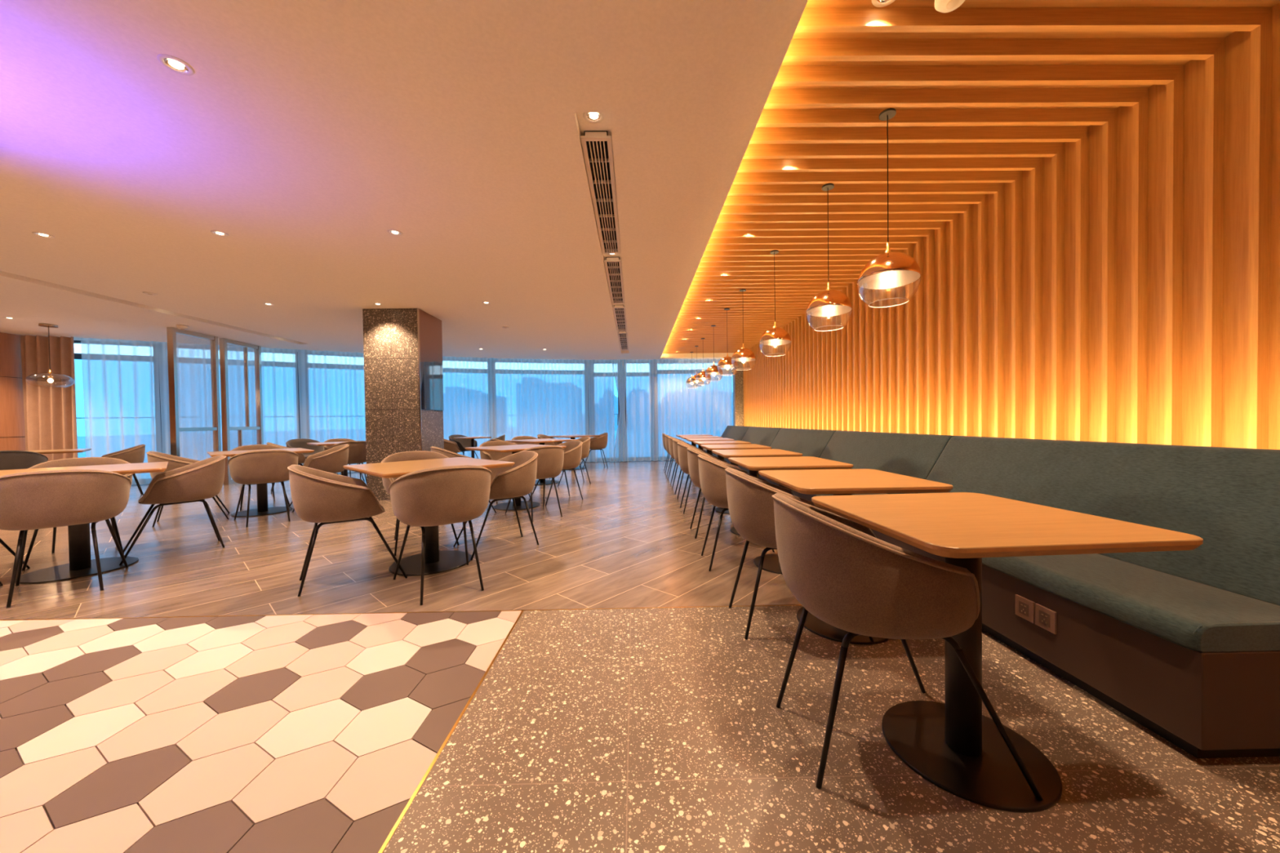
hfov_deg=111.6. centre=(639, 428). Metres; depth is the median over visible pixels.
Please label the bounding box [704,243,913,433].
frame
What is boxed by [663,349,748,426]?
frame
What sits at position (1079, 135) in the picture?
frame
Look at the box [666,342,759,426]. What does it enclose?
frame
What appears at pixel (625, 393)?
door
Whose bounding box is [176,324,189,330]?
smoke detector
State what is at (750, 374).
frame
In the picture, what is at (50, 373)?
pendant
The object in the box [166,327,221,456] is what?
glass screen
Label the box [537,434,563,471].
tub chair
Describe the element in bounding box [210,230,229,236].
recessed light
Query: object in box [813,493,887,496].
seat cushion
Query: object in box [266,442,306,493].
tub chair
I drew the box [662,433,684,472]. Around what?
tub chair
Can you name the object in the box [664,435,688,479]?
tub chair
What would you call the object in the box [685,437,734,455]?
table
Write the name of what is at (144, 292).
sprinkler cover
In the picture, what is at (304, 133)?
ceiling
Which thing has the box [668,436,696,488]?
tub chair
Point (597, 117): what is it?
recessed light
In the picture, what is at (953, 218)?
frame
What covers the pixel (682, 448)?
tub chair
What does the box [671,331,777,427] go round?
frame
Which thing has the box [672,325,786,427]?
frame
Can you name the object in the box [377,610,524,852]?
trim
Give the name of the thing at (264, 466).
tub chair
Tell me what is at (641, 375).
sheer curtain
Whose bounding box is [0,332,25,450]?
wall
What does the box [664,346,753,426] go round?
frame
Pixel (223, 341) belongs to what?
glass screen
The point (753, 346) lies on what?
frame
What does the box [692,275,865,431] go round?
frame
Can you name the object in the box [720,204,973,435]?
frame
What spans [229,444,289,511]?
tub chair
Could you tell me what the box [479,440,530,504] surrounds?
tub chair
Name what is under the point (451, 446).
tub chair
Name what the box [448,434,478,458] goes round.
tub chair
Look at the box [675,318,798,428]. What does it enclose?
frame
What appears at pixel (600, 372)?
sheer curtain
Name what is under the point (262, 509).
square table
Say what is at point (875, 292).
frame
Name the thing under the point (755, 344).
frame
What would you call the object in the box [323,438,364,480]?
tub chair
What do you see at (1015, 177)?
frame
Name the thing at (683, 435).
table
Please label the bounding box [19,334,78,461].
drape
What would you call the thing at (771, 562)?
table
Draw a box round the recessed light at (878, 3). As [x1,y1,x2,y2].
[871,0,895,7]
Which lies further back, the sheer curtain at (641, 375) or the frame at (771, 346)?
the sheer curtain at (641, 375)
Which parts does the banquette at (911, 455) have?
panel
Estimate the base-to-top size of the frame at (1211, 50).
2.022 m
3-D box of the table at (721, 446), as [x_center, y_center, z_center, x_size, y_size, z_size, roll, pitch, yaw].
[1.095,0.577,5.044,0.686,0.750,0.700,-1,1,-1]
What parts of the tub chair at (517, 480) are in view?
leg, leg, seat frame, leg, leg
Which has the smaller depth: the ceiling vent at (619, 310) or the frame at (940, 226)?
the frame at (940, 226)
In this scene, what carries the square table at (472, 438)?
on the floor
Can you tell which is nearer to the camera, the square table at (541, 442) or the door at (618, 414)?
the square table at (541, 442)
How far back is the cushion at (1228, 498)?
1.82 m
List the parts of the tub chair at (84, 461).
leg, leg, leg, leg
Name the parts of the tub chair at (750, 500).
leg, leg, seat frame, leg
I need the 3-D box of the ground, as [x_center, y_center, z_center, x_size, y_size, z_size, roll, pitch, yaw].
[-0.891,0.208,71.507,180.000,0.350,137.000,-1,1,-1]
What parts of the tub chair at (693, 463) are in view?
leg, leg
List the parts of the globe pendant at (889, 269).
cord, brass stem, bulb, lamp shade, lamp shade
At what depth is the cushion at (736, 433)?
9.73 m
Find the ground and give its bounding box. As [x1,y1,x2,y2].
[77,430,617,457]
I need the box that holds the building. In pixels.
[613,394,617,430]
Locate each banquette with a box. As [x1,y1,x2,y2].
[703,425,750,456]
[715,426,781,463]
[738,427,836,484]
[777,430,954,501]
[871,435,1279,758]
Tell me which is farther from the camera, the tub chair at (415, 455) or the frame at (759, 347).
the frame at (759, 347)
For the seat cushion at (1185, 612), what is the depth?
1.49 m
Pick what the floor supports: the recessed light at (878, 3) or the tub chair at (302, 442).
the tub chair at (302, 442)
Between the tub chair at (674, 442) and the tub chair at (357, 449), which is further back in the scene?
the tub chair at (357, 449)
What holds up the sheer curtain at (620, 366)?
hanging from the ceiling
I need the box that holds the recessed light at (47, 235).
[31,231,55,238]
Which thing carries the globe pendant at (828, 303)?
hanging from the ceiling
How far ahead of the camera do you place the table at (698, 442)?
5.89 m
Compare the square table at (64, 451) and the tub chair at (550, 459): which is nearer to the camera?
the tub chair at (550, 459)
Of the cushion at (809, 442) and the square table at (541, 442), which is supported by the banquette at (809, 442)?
the cushion at (809, 442)
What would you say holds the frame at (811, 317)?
attached to the wall at (1237, 44)
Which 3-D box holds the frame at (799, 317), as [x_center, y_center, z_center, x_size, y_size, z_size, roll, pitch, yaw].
[1.513,-0.902,7.270,2.392,2.022,0.031,-1,1,-1]
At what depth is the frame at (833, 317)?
6.04 m
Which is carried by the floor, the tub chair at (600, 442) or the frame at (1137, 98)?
the tub chair at (600, 442)
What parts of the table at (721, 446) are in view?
plate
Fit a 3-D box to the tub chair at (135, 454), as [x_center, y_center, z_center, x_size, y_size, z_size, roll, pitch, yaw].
[-7.912,0.651,6.547,0.595,0.800,0.633,0,1,37]
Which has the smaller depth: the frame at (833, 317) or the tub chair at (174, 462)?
the tub chair at (174, 462)
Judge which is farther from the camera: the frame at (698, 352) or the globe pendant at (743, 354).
the frame at (698, 352)
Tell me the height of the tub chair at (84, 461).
0.800 m
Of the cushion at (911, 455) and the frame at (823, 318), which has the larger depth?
the frame at (823, 318)
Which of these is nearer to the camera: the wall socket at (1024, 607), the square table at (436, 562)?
the wall socket at (1024, 607)
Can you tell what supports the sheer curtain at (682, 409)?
hanging from the ceiling
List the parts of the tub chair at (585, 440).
leg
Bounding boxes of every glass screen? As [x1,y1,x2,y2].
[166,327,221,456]
[218,337,263,484]
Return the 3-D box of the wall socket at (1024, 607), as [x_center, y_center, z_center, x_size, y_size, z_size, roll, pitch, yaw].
[1.642,0.769,1.856,0.011,0.088,0.086,-1,1,-1]
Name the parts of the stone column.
mirror panel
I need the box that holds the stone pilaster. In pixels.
[733,361,743,426]
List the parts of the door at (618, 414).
frame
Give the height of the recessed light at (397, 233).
0.005 m
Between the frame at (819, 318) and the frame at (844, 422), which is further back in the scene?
the frame at (819, 318)
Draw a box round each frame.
[662,351,745,426]
[662,351,746,426]
[663,348,750,426]
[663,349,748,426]
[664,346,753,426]
[664,347,751,426]
[665,343,757,426]
[665,345,755,426]
[666,340,763,426]
[666,341,761,426]
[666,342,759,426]
[667,338,765,426]
[668,336,770,427]
[668,337,768,426]
[669,334,772,427]
[670,333,774,427]
[671,328,782,427]
[671,329,780,427]
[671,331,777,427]
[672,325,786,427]
[673,324,788,428]
[674,322,791,428]
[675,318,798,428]
[675,320,795,428]
[676,315,802,428]
[677,313,805,428]
[678,311,809,429]
[679,308,813,429]
[680,306,817,429]
[681,302,822,429]
[682,300,826,430]
[684,293,835,430]
[684,297,831,430]
[686,290,841,430]
[688,287,847,431]
[689,283,853,431]
[690,279,858,431]
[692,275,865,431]
[693,270,872,431]
[696,266,879,431]
[697,260,887,432]
[700,255,895,432]
[702,248,904,433]
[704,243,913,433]
[707,236,924,434]
[710,229,934,434]
[713,221,946,435]
[715,213,959,435]
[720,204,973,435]
[723,193,987,436]
[727,182,1004,437]
[732,170,1022,438]
[737,156,1042,439]
[742,142,1064,439]
[749,125,1088,441]
[755,107,1116,442]
[764,87,1148,444]
[772,64,1183,445]
[782,37,1225,447]
[795,7,1272,448]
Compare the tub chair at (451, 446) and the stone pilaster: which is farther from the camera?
the stone pilaster
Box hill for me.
[732,392,733,426]
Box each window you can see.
[73,340,162,453]
[297,351,300,439]
[587,377,589,435]
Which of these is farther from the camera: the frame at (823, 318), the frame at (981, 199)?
the frame at (823, 318)
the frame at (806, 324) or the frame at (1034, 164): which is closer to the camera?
the frame at (1034, 164)
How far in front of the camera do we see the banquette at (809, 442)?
5.78 m
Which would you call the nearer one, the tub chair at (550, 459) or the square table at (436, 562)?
the square table at (436, 562)
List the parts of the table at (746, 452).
plate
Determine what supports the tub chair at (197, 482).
on the floor
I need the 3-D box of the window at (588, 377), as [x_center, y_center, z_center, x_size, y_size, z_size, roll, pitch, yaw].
[-2.559,-0.433,11.422,2.530,2.660,0.188,-1,1,-12]
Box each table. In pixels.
[0,462,168,583]
[26,448,91,453]
[207,448,314,517]
[306,441,347,476]
[342,457,514,576]
[453,436,491,457]
[465,444,566,511]
[506,438,577,484]
[549,435,600,470]
[675,434,712,446]
[680,435,722,478]
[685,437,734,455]
[693,440,751,460]
[700,444,771,514]
[711,448,802,535]
[728,456,853,574]
[758,468,953,644]
[811,492,1203,813]
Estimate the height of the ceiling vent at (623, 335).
0.040 m
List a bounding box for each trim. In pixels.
[0,604,801,621]
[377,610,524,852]
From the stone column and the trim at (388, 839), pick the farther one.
the stone column
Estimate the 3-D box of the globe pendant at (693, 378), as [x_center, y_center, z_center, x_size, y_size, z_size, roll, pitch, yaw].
[1.294,-1.413,9.896,0.310,0.927,0.310,-1,1,-1]
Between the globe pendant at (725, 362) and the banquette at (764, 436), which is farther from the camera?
the banquette at (764, 436)
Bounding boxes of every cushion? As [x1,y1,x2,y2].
[720,425,750,440]
[741,426,781,446]
[769,427,836,457]
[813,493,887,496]
[819,430,954,493]
[917,435,1279,605]
[982,553,1279,652]
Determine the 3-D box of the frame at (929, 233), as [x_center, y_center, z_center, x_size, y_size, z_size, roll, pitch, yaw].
[1.554,-0.849,4.057,2.392,2.022,0.031,-1,1,-1]
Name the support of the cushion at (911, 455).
on the banquette at (911, 455)
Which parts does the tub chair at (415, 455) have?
leg, leg, leg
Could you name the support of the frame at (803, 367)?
attached to the wall at (1237, 44)
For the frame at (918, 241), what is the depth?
4.20 m
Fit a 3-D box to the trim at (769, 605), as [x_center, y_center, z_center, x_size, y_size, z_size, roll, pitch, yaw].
[-1.416,1.035,2.425,9.200,0.013,0.008,-1,1,-1]
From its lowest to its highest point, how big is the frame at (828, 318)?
2.022 m
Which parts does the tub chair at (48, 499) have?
leg, leg, seat frame, leg, leg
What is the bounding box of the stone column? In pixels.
[362,308,444,500]
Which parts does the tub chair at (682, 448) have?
leg, leg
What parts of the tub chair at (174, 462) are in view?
leg, leg, leg, leg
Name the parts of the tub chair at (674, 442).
leg, leg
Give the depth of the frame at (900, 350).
4.51 m
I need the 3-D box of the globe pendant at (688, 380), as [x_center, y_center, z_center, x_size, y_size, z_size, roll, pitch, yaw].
[1.286,-1.444,10.745,0.310,0.892,0.310,-1,1,-1]
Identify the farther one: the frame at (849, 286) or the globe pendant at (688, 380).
the globe pendant at (688, 380)
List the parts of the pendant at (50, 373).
cord, lamp shade, bulb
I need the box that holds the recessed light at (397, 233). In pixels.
[386,229,403,235]
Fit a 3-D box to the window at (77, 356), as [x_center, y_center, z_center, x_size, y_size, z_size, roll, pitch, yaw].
[-10.125,-0.273,8.052,1.930,2.660,0.162,-1,1,-24]
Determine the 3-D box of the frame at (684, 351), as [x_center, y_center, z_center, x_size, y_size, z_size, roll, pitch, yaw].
[1.468,-0.959,10.788,2.392,2.022,0.031,-1,1,-1]
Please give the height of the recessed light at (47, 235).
0.005 m
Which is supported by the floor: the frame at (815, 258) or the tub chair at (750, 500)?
the tub chair at (750, 500)
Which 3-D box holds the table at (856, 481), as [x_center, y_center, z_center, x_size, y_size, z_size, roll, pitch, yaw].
[1.041,0.624,2.234,0.686,0.750,0.700,-1,1,-1]
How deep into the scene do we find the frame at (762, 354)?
9.40 m
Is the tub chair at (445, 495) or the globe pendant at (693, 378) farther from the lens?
the globe pendant at (693, 378)
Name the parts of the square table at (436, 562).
plate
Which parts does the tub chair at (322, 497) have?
leg, leg, seat frame, leg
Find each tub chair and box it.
[0,450,48,470]
[0,469,131,608]
[0,537,30,586]
[21,457,133,570]
[101,444,145,495]
[119,454,226,564]
[146,451,229,527]
[227,449,298,527]
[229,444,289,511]
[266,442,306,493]
[285,438,324,458]
[287,464,407,596]
[288,444,349,512]
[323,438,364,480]
[328,440,366,481]
[381,450,459,555]
[388,465,491,605]
[430,446,496,512]
[444,439,461,453]
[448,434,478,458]
[453,450,538,560]
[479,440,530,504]
[487,434,505,441]
[504,445,564,521]
[511,435,550,479]
[528,440,582,506]
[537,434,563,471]
[551,436,591,486]
[580,432,608,469]
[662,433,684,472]
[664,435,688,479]
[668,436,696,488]
[672,439,706,498]
[676,442,718,514]
[686,447,739,538]
[697,453,774,571]
[724,467,875,644]
[772,492,1043,800]
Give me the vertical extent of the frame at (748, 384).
2.022 m
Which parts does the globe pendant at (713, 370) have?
lamp shade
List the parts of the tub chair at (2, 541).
leg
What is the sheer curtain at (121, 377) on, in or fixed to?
hanging from the ceiling
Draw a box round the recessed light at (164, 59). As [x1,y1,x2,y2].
[156,53,194,75]
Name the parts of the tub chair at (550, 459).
leg, leg, leg, leg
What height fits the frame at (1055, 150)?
2.022 m
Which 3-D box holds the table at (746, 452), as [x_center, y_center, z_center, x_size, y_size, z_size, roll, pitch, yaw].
[1.072,0.593,4.084,0.686,0.750,0.700,-1,1,-1]
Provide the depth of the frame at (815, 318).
6.65 m
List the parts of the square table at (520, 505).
plate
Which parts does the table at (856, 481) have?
plate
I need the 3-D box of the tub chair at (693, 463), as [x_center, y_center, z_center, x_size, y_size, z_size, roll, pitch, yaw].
[0.758,0.573,4.040,0.633,0.800,0.595,-1,1,-1]
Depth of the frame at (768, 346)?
8.95 m
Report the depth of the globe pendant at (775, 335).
4.35 m
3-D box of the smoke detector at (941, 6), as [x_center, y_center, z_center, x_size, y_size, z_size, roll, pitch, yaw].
[1.254,-1.722,1.745,0.120,0.039,0.120,-1,1,-1]
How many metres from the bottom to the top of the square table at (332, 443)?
0.750 m
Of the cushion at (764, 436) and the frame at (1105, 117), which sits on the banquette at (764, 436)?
the cushion at (764, 436)
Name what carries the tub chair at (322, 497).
on the floor
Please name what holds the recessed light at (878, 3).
in the ceiling
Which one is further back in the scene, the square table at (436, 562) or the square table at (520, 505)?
the square table at (520, 505)
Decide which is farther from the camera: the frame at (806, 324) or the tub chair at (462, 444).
the tub chair at (462, 444)
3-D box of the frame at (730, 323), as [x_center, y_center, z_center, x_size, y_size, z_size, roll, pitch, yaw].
[1.507,-0.909,7.729,2.392,2.022,0.031,-1,1,-1]
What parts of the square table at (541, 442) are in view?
plate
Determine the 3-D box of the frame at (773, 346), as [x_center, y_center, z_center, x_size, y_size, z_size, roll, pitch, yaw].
[1.495,-0.924,8.646,2.392,2.022,0.031,-1,1,-1]
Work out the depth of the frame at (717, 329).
8.18 m
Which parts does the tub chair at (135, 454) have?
leg, leg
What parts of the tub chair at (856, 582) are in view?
leg, leg, seat frame, leg, leg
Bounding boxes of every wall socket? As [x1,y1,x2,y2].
[1015,594,1035,623]
[1035,603,1057,634]
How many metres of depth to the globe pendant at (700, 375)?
8.91 m
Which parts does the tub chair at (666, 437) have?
leg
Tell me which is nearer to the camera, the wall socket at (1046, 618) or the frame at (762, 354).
the wall socket at (1046, 618)
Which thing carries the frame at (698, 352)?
attached to the wall at (1237, 44)
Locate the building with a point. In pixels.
(615, 399)
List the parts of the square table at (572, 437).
plate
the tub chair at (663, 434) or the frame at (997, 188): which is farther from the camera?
the tub chair at (663, 434)
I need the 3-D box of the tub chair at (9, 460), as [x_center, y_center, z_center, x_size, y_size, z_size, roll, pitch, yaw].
[-7.997,0.669,5.517,0.633,0.800,0.595,0,1,44]
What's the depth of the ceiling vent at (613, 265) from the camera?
5.01 m
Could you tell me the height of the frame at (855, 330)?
2.022 m
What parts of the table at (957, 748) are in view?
plate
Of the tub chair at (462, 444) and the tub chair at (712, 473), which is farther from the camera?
the tub chair at (462, 444)
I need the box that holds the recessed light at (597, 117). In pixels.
[583,112,604,123]
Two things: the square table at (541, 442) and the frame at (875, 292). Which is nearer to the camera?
the frame at (875, 292)
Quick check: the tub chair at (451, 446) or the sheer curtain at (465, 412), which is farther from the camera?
the sheer curtain at (465, 412)
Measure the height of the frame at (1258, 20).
2.022 m
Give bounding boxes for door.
[617,395,619,425]
[625,392,626,422]
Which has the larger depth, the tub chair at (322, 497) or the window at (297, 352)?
the window at (297, 352)
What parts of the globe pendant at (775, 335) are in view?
cord, lamp shade, bulb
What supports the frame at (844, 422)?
attached to the wall at (1237, 44)
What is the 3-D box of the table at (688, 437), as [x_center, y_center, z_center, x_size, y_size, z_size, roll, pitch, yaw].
[1.123,0.528,8.005,0.686,0.750,0.700,-1,1,-1]
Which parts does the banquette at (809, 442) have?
panel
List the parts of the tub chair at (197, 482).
leg, leg, seat frame, leg, leg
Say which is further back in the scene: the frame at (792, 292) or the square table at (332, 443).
the square table at (332, 443)
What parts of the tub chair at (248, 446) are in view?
leg, leg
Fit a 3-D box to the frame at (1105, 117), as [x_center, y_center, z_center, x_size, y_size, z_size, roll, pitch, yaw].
[1.573,-0.824,2.528,2.392,2.022,0.031,-1,1,-1]
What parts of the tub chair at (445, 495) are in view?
leg, leg, seat frame, leg, leg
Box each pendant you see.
[25,323,74,387]
[685,351,698,388]
[689,346,703,386]
[695,337,711,385]
[705,324,722,381]
[717,307,737,375]
[731,288,755,370]
[759,249,791,356]
[805,182,852,331]
[857,107,920,307]
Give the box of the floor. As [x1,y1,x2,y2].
[0,460,1279,852]
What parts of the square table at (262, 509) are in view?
plate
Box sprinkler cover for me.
[142,291,157,295]
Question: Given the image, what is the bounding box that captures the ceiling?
[0,0,1279,359]
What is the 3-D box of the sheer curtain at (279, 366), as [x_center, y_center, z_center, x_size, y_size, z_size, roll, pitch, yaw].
[-8.064,-0.316,8.638,2.078,2.642,0.129,-1,1,-29]
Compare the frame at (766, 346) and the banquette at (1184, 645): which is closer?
the banquette at (1184, 645)
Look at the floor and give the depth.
1.58 m
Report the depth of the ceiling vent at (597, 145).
2.99 m
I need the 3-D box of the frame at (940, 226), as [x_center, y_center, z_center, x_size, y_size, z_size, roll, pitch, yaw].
[1.556,-0.847,3.904,2.392,2.022,0.031,-1,1,-1]
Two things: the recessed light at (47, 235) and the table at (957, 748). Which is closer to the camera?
the table at (957, 748)
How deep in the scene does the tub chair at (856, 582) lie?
1.17 m
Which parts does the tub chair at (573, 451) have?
leg, leg, leg, leg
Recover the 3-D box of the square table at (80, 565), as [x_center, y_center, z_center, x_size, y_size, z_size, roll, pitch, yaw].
[-4.182,0.679,3.239,0.910,0.750,0.910,0,1,43]
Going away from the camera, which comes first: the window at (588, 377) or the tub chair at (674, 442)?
the tub chair at (674, 442)
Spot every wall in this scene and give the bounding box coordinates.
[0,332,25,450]
[817,2,1279,449]
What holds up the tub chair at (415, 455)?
on the floor
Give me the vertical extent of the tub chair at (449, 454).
0.800 m
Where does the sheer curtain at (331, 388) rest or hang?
hanging from the ceiling
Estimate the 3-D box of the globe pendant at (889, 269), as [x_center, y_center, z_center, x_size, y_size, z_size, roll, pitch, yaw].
[1.385,-1.228,2.428,0.309,1.052,0.309,-1,1,-32]
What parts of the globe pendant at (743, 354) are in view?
lamp shade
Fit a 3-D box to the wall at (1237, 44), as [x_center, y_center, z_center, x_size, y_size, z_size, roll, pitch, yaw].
[2.951,-0.467,3.931,0.388,2.822,16.800,-1,1,-1]
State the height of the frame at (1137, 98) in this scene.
2.022 m
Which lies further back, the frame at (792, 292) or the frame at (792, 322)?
the frame at (792, 322)
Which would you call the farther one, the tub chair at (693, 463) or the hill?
the hill
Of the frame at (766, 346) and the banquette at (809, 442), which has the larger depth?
the frame at (766, 346)
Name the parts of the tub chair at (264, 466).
leg, leg, seat frame, leg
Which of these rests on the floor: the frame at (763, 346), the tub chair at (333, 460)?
the tub chair at (333, 460)
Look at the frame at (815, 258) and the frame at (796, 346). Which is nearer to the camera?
the frame at (815, 258)
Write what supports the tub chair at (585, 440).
on the floor
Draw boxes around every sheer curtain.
[80,337,161,484]
[158,342,299,479]
[297,349,366,473]
[442,356,488,458]
[486,358,589,462]
[587,359,614,462]
[612,359,628,462]
[625,359,657,461]
[656,358,732,461]
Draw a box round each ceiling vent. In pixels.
[580,130,620,253]
[604,257,624,303]
[613,304,626,330]
[617,331,628,350]
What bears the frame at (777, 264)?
attached to the wall at (1237, 44)
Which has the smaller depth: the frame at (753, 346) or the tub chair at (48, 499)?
the tub chair at (48, 499)
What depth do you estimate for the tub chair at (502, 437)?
9.47 m
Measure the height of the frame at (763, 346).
2.022 m
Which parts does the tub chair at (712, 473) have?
leg, leg, seat frame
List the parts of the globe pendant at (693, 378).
lamp shade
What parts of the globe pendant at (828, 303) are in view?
cord, bulb, lamp shade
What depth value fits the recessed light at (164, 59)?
1.92 m
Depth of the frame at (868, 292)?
5.12 m
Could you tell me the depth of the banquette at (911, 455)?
3.85 m
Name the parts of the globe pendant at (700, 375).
lamp shade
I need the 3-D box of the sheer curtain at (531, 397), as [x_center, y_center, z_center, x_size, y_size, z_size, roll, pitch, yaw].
[-2.541,-0.431,10.999,2.475,2.642,0.169,-1,1,-12]
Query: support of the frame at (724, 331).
attached to the wall at (1237, 44)
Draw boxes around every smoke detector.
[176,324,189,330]
[934,0,964,13]
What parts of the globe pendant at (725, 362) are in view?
lamp shade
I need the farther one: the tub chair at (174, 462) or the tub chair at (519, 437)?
the tub chair at (519, 437)
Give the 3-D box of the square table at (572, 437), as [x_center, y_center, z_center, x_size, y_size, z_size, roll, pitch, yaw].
[-1.516,0.534,9.841,0.910,0.750,0.910,0,1,43]
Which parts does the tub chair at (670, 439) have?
leg, leg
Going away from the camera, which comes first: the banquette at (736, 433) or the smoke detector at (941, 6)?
the smoke detector at (941, 6)
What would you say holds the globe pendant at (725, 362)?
hanging from the ceiling
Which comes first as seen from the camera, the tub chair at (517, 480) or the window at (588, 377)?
the tub chair at (517, 480)
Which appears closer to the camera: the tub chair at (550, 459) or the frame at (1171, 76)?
the frame at (1171, 76)
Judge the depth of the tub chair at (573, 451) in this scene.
5.72 m
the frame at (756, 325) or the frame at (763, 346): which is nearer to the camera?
the frame at (756, 325)
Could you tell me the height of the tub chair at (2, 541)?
0.800 m
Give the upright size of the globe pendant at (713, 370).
0.987 m

